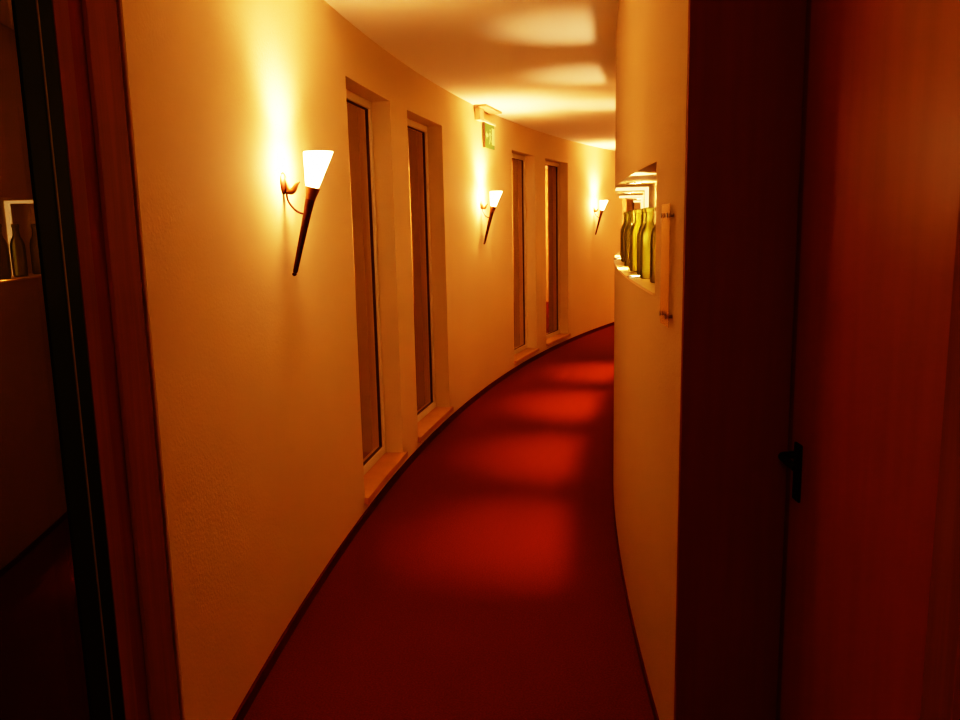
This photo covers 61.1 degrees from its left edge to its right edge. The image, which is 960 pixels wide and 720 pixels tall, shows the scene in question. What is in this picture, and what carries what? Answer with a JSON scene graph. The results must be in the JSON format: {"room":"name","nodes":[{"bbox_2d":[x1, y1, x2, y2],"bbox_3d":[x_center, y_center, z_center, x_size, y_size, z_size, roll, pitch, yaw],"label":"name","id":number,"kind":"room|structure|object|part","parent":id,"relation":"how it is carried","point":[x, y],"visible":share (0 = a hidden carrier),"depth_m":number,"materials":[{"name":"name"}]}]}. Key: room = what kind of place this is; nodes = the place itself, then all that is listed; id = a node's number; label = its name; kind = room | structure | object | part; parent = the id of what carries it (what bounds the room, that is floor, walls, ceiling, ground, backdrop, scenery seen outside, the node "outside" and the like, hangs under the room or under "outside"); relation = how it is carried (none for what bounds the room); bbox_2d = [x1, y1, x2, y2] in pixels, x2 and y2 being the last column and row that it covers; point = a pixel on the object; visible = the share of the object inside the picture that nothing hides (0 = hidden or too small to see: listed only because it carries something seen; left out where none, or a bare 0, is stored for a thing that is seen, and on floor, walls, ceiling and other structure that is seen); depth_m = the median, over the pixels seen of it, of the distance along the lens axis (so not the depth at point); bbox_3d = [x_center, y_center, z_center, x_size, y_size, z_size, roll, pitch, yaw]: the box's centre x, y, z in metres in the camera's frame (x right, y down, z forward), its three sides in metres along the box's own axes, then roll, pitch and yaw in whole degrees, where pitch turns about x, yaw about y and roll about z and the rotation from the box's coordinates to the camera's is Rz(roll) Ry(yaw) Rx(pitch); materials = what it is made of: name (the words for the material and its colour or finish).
{"room":"hotel corridor","nodes":[
{"label":"hotel corridor","id":0,"kind":"room"},
{"bbox_2d":[116,0,640,719],"bbox_3d":[0.962,-1.209,8.734,1.333,2.556,14.171,2,10,20],"label":"wall","id":1,"kind":"structure","parent":0,"point":[253,364],"depth_m":3.09,"materials":[{"name":"beige paint"}]},
{"bbox_2d":[0,0,124,719],"bbox_3d":[-0.838,0.095,1.193,0.051,2.554,1.000,-1,10,1],"label":"door","id":2,"kind":"structure","parent":1,"relation":"in","point":[59,659],"depth_m":1.51,"materials":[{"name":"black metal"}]},
{"bbox_3d":[-0.836,0.016,1.661,0.050,2.554,0.052,-1,10,0],"label":"hinge post","id":3,"kind":"part","parent":2,"relation":"part of","materials":[{"name":"brown wood"}]},
{"bbox_2d":[52,0,179,719],"bbox_3d":[-0.855,-0.013,1.833,0.090,2.556,0.293,-1,10,0],"label":"door frame","id":4,"kind":"structure","parent":1,"relation":"attached to","point":[86,31],"depth_m":1.82,"materials":[{"name":"brown wood"}]},
{"bbox_2d":[280,151,332,275],"bbox_3d":[-0.650,-0.556,3.114,0.200,0.466,0.112,0,10,5],"label":"lamp","id":5,"kind":"object","parent":1,"relation":"attached to","point":[316,163],"visible":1,"depth_m":3.08,"materials":[{"name":"glass"}]},
{"bbox_3d":[-0.745,-0.675,3.102,0.014,0.085,0.068,0,10,5],"label":"wall plate","id":6,"kind":"part","parent":5,"relation":"part of","materials":[{"name":"metal"}]},
{"bbox_3d":[-0.704,-0.603,3.110,0.078,0.101,0.008,0,10,5],"label":"arm","id":7,"kind":"part","parent":5,"relation":"part of","materials":[{"name":"metal"}]},
{"bbox_3d":[-0.678,-0.478,3.129,0.100,0.284,0.037,0,10,5],"label":"stem","id":8,"kind":"part","parent":5,"relation":"part of","materials":[{"name":"metal"}]},
{"bbox_3d":[-0.610,-0.721,3.083,0.112,0.132,0.112,0,10,5],"label":"lamp shade","id":9,"kind":"part","parent":5,"relation":"part of","materials":[{"name":"white glass"}]},
{"bbox_2d":[346,89,407,503],"bbox_3d":[-0.644,-0.387,4.610,0.192,2.190,0.902,0,10,8],"label":"window","id":10,"kind":"structure","parent":1,"relation":"in","point":[381,468],"depth_m":4.82,"materials":[{"name":"beige plastic"}]},
{"bbox_3d":[-0.706,-0.403,4.607,0.001,2.054,0.762,0,10,8],"label":"pane","id":11,"kind":"part","parent":10,"relation":"part of","materials":[{"name":"glass"}]},
{"bbox_3d":[-0.714,-0.403,4.608,0.055,2.156,0.858,0,10,8],"label":"frame","id":12,"kind":"part","parent":10,"relation":"part of","materials":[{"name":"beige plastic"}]},
{"bbox_3d":[-0.596,0.677,4.784,0.140,0.032,0.902,0,10,8],"label":"sill","id":13,"kind":"part","parent":10,"relation":"part of","materials":[{"name":"brown wood"}]},
{"bbox_2d":[232,322,613,719],"bbox_3d":[1.087,0.032,8.910,1.141,0.045,14.038,2,10,20],"label":"baseboard","id":14,"kind":"structure","parent":1,"relation":"attached to","point":[270,662],"depth_m":3.95,"materials":[{"name":"red dark wood"}]},
{"bbox_2d":[407,118,453,441],"bbox_3d":[-0.422,-0.600,5.851,0.192,2.190,0.952,1,10,12],"label":"window","id":15,"kind":"structure","parent":1,"relation":"in","point":[417,132],"depth_m":6.08,"materials":[{"name":"beige plastic"}]},
{"bbox_3d":[-0.483,-0.616,5.851,0.001,2.054,0.812,1,10,12],"label":"pane","id":16,"kind":"part","parent":15,"relation":"part of","materials":[{"name":"glass"}]},
{"bbox_3d":[-0.491,-0.616,5.853,0.055,2.156,0.908,1,10,12],"label":"frame","id":17,"kind":"part","parent":15,"relation":"part of","materials":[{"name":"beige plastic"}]},
{"bbox_3d":[-0.374,0.464,6.024,0.140,0.032,0.952,1,10,12],"label":"sill","id":18,"kind":"part","parent":15,"relation":"part of","materials":[{"name":"brown wood"}]},
{"bbox_2d":[480,191,501,243],"bbox_3d":[0.106,-1.267,7.260,0.200,0.466,0.112,1,10,16],"label":"lamp","id":19,"kind":"object","parent":1,"relation":"attached to","point":[494,195],"visible":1,"depth_m":7.23,"materials":[{"name":"glass"}]},
{"bbox_3d":[0.079,-1.190,7.281,0.100,0.284,0.037,1,10,16],"label":"stem","id":20,"kind":"part","parent":19,"relation":"part of","materials":[{"name":"metal"}]},
{"bbox_3d":[0.145,-1.431,7.220,0.112,0.132,0.112,1,10,16],"label":"lamp shade","id":21,"kind":"part","parent":19,"relation":"part of","materials":[{"name":"white glass"}]},
{"bbox_2d":[512,153,538,363],"bbox_3d":[0.422,-1.116,8.822,0.192,2.190,0.902,2,10,20],"label":"window","id":22,"kind":"structure","parent":1,"relation":"in","point":[518,161],"depth_m":9.04,"materials":[{"name":"beige wood"}]},
{"bbox_3d":[0.362,-1.134,8.831,0.001,2.054,0.762,2,10,20],"label":"pane","id":23,"kind":"part","parent":22,"relation":"part of","materials":[{"name":"glass"}]},
{"bbox_3d":[0.355,-1.134,8.834,0.055,2.156,0.858,2,10,20],"label":"frame","id":24,"kind":"part","parent":22,"relation":"part of","materials":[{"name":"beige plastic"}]},
{"bbox_3d":[0.469,-0.051,8.992,0.140,0.032,0.902,2,10,20],"label":"sill","id":25,"kind":"part","parent":22,"relation":"part of","materials":[{"name":"brown wood"}]},
{"bbox_2d":[545,161,570,345],"bbox_3d":[0.885,-1.322,9.991,0.192,2.190,0.942,3,10,23],"label":"window","id":26,"kind":"structure","parent":1,"relation":"in","point":[551,168],"depth_m":10.20,"materials":[{"name":"beige wood"}]},
{"bbox_3d":[0.825,-1.340,10.003,0.001,2.054,0.802,3,10,23],"label":"pane","id":27,"kind":"part","parent":26,"relation":"part of","materials":[{"name":"glass"}]},
{"bbox_3d":[0.818,-1.340,10.006,0.055,2.156,0.898,3,10,23],"label":"frame","id":28,"kind":"part","parent":26,"relation":"part of","materials":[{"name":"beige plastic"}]},
{"bbox_3d":[0.931,-0.257,10.159,0.140,0.032,0.942,3,10,23],"label":"sill","id":29,"kind":"part","parent":26,"relation":"part of","materials":[{"name":"brown wood"}]},
{"bbox_2d":[593,200,607,234],"bbox_3d":[1.667,-1.963,11.210,0.200,0.466,0.112,4,11,27],"label":"lamp","id":30,"kind":"object","parent":1,"relation":"attached to","point":[603,203],"visible":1,"depth_m":11.18,"materials":[{"name":"glass"}]},
{"bbox_3d":[1.642,-1.886,11.236,0.100,0.284,0.037,4,11,27],"label":"stem","id":31,"kind":"part","parent":30,"relation":"part of","materials":[{"name":"metal"}]},
{"bbox_3d":[1.702,-2.125,11.163,0.112,0.132,0.112,4,11,27],"label":"lamp shade","id":32,"kind":"part","parent":30,"relation":"part of","materials":[{"name":"white glass"}]},
{"bbox_2d":[622,198,634,247],"bbox_3d":[2.329,-1.820,12.782,0.192,2.190,0.892,5,11,31],"label":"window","id":33,"kind":"structure","parent":1,"relation":"in","point":[628,205],"depth_m":12.88,"materials":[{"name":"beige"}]},
{"bbox_2d":[243,325,654,719],"bbox_3d":[1.027,0.416,6.824,4.701,0.020,18.208,1,10,15],"label":"floor","id":34,"kind":"structure","parent":0,"point":[486,583],"depth_m":3.54,"materials":[{"name":"red carpet"}]},
{"bbox_2d":[324,0,618,150],"bbox_3d":[0.974,-2.124,6.398,4.701,0.020,18.208,1,10,15],"label":"ceiling","id":35,"kind":"structure","parent":0,"point":[549,66],"depth_m":4.83,"materials":[{"name":"beige paint"}]},
{"bbox_2d":[474,104,501,149],"bbox_3d":[0.088,-2.071,7.268,0.112,0.334,0.630,2,10,16],"label":"exit sign","id":36,"kind":"object","parent":35,"relation":"hanging from","point":[488,127],"visible":1,"depth_m":7.26,"materials":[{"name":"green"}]},
{"bbox_3d":[0.073,-2.219,7.199,0.111,0.019,0.540,2,10,16],"label":"ceiling plate","id":37,"kind":"part","parent":36,"relation":"part of","materials":[{"name":"beige plastic"}]},
{"bbox_3d":[0.082,-2.037,7.402,0.013,0.215,0.330,2,10,16],"label":"sign panel","id":38,"kind":"part","parent":36,"relation":"part of","materials":[{"name":"green plastic"}]},
{"bbox_2d":[613,0,688,719],"bbox_3d":[2.467,-1.160,8.254,1.445,2.556,13.092,2,10,20],"label":"wall","id":39,"kind":"structure","parent":0,"point":[652,35],"depth_m":2.55,"materials":[{"name":"paint"}]},
{"bbox_2d":[619,195,642,234],"bbox_3d":[1.056,-0.950,5.682,0.167,0.392,0.030,1,10,12],"label":"rib","id":40,"kind":"object","parent":39,"relation":"attached to","point":[631,196],"visible":0.39,"depth_m":5.63,"materials":[{"name":"beige paint"}]},
{"bbox_2d":[616,187,648,261],"bbox_3d":[0.802,-0.712,4.292,0.167,0.392,0.030,0,10,8],"label":"rib","id":41,"kind":"object","parent":39,"relation":"attached to","point":[646,189],"visible":0.86,"depth_m":4.25,"materials":[{"name":"beige paint"}]},
{"bbox_2d":[614,245,654,295],"bbox_3d":[1.170,-0.742,5.639,0.424,0.008,6.508,1,10,12],"label":"sill","id":42,"kind":"structure","parent":39,"relation":"attached to","point":[646,285],"depth_m":3.45,"materials":[{"name":"beige paint"}]},
{"bbox_2d":[620,212,630,257],"bbox_3d":[0.866,-0.738,4.814,0.069,0.267,0.068,-2,10,-4],"label":"glass bottle","id":43,"kind":"object","parent":42,"relation":"on","point":[626,212],"visible":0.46,"depth_m":4.83,"materials":[{"name":"green glass"}]},
{"bbox_2d":[621,212,633,261],"bbox_3d":[0.796,-0.665,4.383,0.068,0.267,0.069,0,10,7],"label":"glass bottle","id":44,"kind":"object","parent":42,"relation":"on","point":[624,212],"visible":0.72,"depth_m":4.40,"materials":[{"name":"green glass"}]},
{"bbox_2d":[623,212,634,259],"bbox_3d":[0.840,-0.701,4.597,0.068,0.267,0.069,1,10,13],"label":"glass bottle","id":45,"kind":"object","parent":42,"relation":"on","point":[625,212],"visible":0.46,"depth_m":4.61,"materials":[{"name":"green glass"}]},
{"bbox_2d":[624,211,637,265],"bbox_3d":[0.736,-0.591,3.951,0.069,0.267,0.068,8,13,44],"label":"glass bottle","id":46,"kind":"object","parent":42,"relation":"on","point":[626,228],"visible":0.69,"depth_m":3.97,"materials":[{"name":"green glass"}]},
{"bbox_2d":[627,275,644,277],"bbox_3d":[0.619,-0.332,3.217,0.072,0.006,0.072,-1,10,0],"label":"uplight","id":47,"kind":"object","parent":42,"relation":"attached to","point":[634,276],"visible":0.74,"depth_m":3.20,"materials":[{"name":"silver metal"}]},
{"bbox_2d":[629,210,643,268],"bbox_3d":[0.719,-0.554,3.733,0.069,0.267,0.068,7,13,41],"label":"glass bottle","id":48,"kind":"object","parent":42,"relation":"on","point":[635,267],"visible":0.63,"depth_m":3.74,"materials":[{"name":"green glass"}]},
{"bbox_2d":[630,209,645,271],"bbox_3d":[0.684,-0.517,3.518,0.069,0.267,0.068,-5,10,-23],"label":"glass bottle","id":49,"kind":"object","parent":42,"relation":"on","point":[633,227],"visible":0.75,"depth_m":3.54,"materials":[{"name":"green glass"}]},
{"bbox_2d":[637,208,653,274],"bbox_3d":[0.672,-0.480,3.300,0.068,0.267,0.069,6,12,36],"label":"glass bottle","id":50,"kind":"object","parent":42,"relation":"on","point":[650,226],"visible":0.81,"depth_m":3.31,"materials":[{"name":"green glass"}]},
{"bbox_2d":[640,207,655,278],"bbox_3d":[0.642,-0.443,3.083,0.069,0.267,0.068,8,13,43],"label":"glass bottle","id":51,"kind":"object","parent":42,"relation":"on","point":[644,227],"visible":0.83,"depth_m":3.10,"materials":[{"name":"green glass"}]},
{"bbox_2d":[650,207,655,282],"bbox_3d":[0.635,-0.407,2.865,0.069,0.267,0.068,-8,12,-35],"label":"glass bottle","id":52,"kind":"object","parent":42,"relation":"on","point":[654,228],"visible":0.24,"depth_m":2.89,"materials":[{"name":"green glass"}]},
{"bbox_2d":[612,466,658,719],"bbox_3d":[2.306,0.076,8.543,1.048,0.030,13.074,2,10,20],"label":"baseboard","id":53,"kind":"structure","parent":39,"relation":"attached to","point":[648,688],"depth_m":3.08,"materials":[{"name":"brown wood"}]},
{"bbox_2d":[659,204,673,327],"bbox_3d":[0.512,-0.261,2.233,0.023,0.330,0.125,0,10,5],"label":"wall plaque","id":54,"kind":"object","parent":39,"relation":"attached to","point":[666,214],"visible":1,"depth_m":2.22,"materials":[{"name":"metal"}]},
{"bbox_2d":[674,0,811,719],"bbox_3d":[0.687,-0.085,2.064,0.336,2.556,0.054,-1,10,0],"label":"door frame","id":55,"kind":"structure","parent":39,"relation":"attached to","point":[748,60],"depth_m":2.08,"materials":[{"name":"brown wood"}]},
{"bbox_3d":[0.904,0.291,-0.202,0.105,2.556,3.100,-1,10,0],"label":"wall","id":56,"kind":"structure","parent":0,"visible":0},
{"bbox_2d":[778,0,959,719],"bbox_3d":[0.773,-0.018,1.683,0.098,2.526,0.650,-1,10,0],"label":"door","id":57,"kind":"structure","parent":56,"relation":"in","point":[881,187],"depth_m":1.63,"materials":[{"name":"brown wood"}]},
{"bbox_3d":[0.757,0.243,1.957,0.056,0.019,0.114,-1,10,0],"label":"lever handle","id":58,"kind":"part","parent":57,"relation":"part of","materials":[{"name":"black metal"}]},
{"bbox_3d":[0.785,0.278,2.011,0.006,0.145,0.040,-1,10,0],"label":"lock plate","id":59,"kind":"part","parent":57,"relation":"part of","materials":[{"name":"black metal"}]},
{"bbox_2d":[920,195,959,719],"bbox_3d":[0.811,0.039,1.313,0.068,2.556,0.091,-1,10,0],"label":"door frame","id":60,"kind":"structure","parent":56,"relation":"attached to","point":[940,700],"depth_m":1.36,"materials":[{"name":"brown wood"}]}
]}

